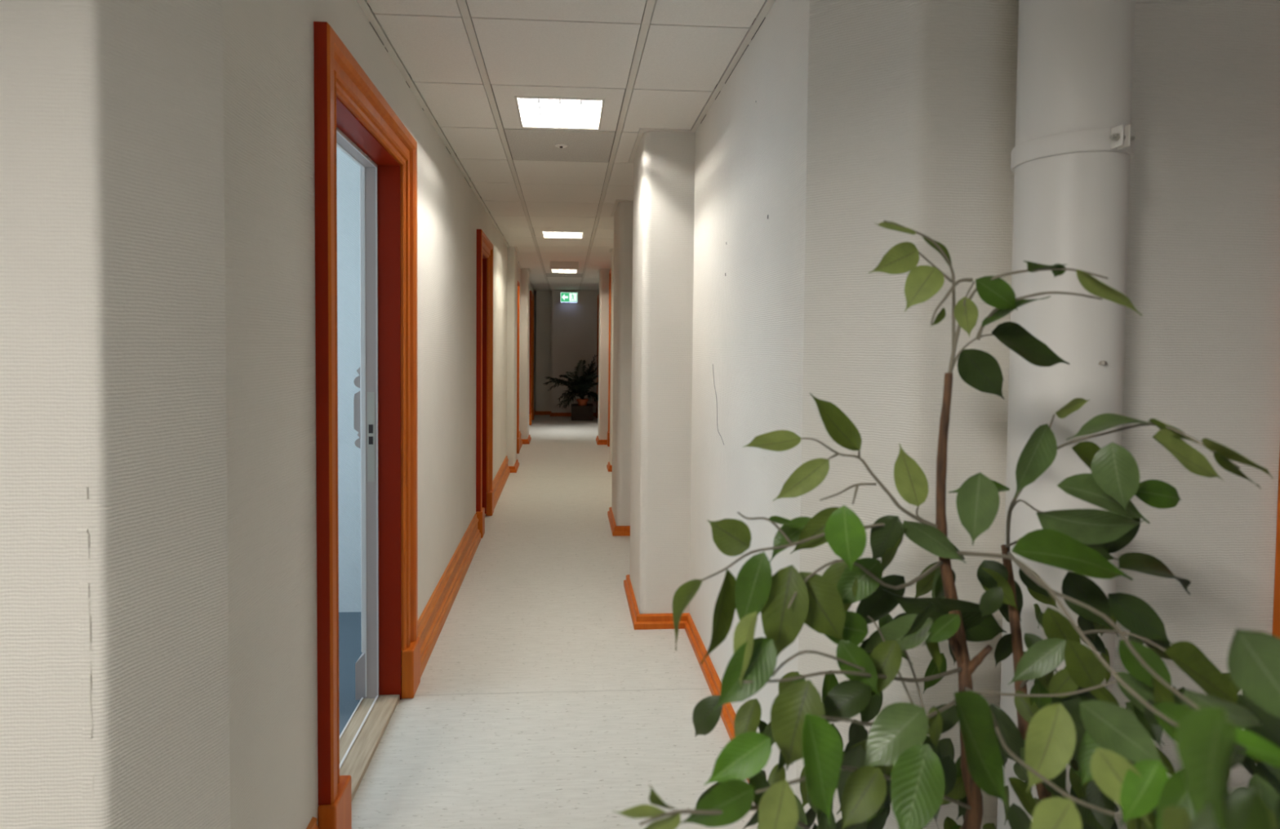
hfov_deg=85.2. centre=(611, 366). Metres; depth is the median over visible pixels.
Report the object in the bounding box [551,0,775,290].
trim
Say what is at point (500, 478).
baseboard
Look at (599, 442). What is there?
baseboard
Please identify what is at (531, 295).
door
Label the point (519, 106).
ceiling light
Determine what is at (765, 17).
trim
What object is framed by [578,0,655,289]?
trim
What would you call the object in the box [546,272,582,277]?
tile
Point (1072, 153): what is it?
drain pipe
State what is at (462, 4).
trim
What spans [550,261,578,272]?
ceiling light
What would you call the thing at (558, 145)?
smoke detector
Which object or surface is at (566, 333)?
wall
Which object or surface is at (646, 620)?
baseboard
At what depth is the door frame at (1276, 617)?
1.79 m
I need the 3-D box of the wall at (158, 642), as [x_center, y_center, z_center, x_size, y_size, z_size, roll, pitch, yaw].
[-2.233,-0.199,7.761,2.340,2.780,13.418,0,2,-4]
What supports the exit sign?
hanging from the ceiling
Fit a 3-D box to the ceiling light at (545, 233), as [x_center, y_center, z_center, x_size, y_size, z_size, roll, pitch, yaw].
[-0.471,-1.389,6.832,0.564,0.168,0.614,0,2,-4]
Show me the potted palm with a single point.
(581, 385)
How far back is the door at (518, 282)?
9.23 m
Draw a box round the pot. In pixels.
[576,398,588,405]
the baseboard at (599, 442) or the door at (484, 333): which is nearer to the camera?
the door at (484, 333)
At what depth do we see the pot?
13.31 m
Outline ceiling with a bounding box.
[366,0,765,290]
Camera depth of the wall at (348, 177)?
3.72 m
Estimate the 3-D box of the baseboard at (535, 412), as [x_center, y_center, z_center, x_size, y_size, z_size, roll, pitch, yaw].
[-0.918,0.966,13.989,1.310,0.070,1.040,0,2,-4]
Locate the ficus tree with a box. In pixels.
[612,219,1279,828]
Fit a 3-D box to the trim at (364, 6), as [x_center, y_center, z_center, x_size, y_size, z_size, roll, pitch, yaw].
[-0.974,-1.340,7.791,0.424,0.007,12.934,0,2,-4]
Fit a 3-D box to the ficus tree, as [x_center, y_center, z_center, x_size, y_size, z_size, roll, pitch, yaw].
[0.606,0.607,1.035,1.342,1.649,0.765,-1,2,-40]
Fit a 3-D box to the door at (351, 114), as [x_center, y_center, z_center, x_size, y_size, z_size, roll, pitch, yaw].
[-0.893,0.225,2.400,0.238,2.300,1.103,0,2,-4]
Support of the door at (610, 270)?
in the wall at (748, 243)
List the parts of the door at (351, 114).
casing, carved moulding, strike plate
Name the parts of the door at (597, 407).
casing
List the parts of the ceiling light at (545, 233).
frame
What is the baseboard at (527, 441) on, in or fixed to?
attached to the wall at (158, 642)
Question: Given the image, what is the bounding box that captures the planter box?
[571,403,593,420]
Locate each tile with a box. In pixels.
[504,128,615,162]
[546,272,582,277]
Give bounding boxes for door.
[313,21,420,828]
[475,228,493,537]
[516,280,519,453]
[528,290,533,425]
[595,293,599,417]
[607,267,611,446]
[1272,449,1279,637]
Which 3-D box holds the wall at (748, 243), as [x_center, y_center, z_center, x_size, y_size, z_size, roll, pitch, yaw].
[1.366,-0.186,8.239,3.015,2.780,12.927,0,2,-4]
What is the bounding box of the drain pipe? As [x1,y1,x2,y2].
[996,0,1135,828]
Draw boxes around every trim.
[356,0,551,290]
[367,0,755,289]
[368,17,765,187]
[457,0,551,290]
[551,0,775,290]
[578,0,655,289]
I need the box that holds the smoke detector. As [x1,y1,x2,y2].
[555,143,567,147]
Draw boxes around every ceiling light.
[491,84,625,131]
[533,227,592,238]
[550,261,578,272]
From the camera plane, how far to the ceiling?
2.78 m
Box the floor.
[338,414,758,828]
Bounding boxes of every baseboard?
[306,816,318,828]
[417,513,480,677]
[493,455,519,508]
[519,431,531,448]
[533,409,595,416]
[595,435,607,444]
[606,461,748,782]
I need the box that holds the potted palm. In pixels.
[543,354,598,408]
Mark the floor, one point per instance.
(539, 701)
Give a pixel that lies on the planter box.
(578, 412)
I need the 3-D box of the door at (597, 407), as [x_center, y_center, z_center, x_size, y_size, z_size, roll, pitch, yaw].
[-0.167,-0.181,13.268,0.181,2.420,1.016,0,2,-4]
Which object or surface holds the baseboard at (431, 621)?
attached to the wall at (158, 642)
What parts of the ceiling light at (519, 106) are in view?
frame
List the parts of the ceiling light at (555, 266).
frame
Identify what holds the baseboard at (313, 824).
attached to the wall at (158, 642)
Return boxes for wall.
[0,0,534,828]
[336,146,360,612]
[533,288,599,412]
[598,0,1279,828]
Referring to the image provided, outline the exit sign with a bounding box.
[560,291,577,302]
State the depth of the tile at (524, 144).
3.79 m

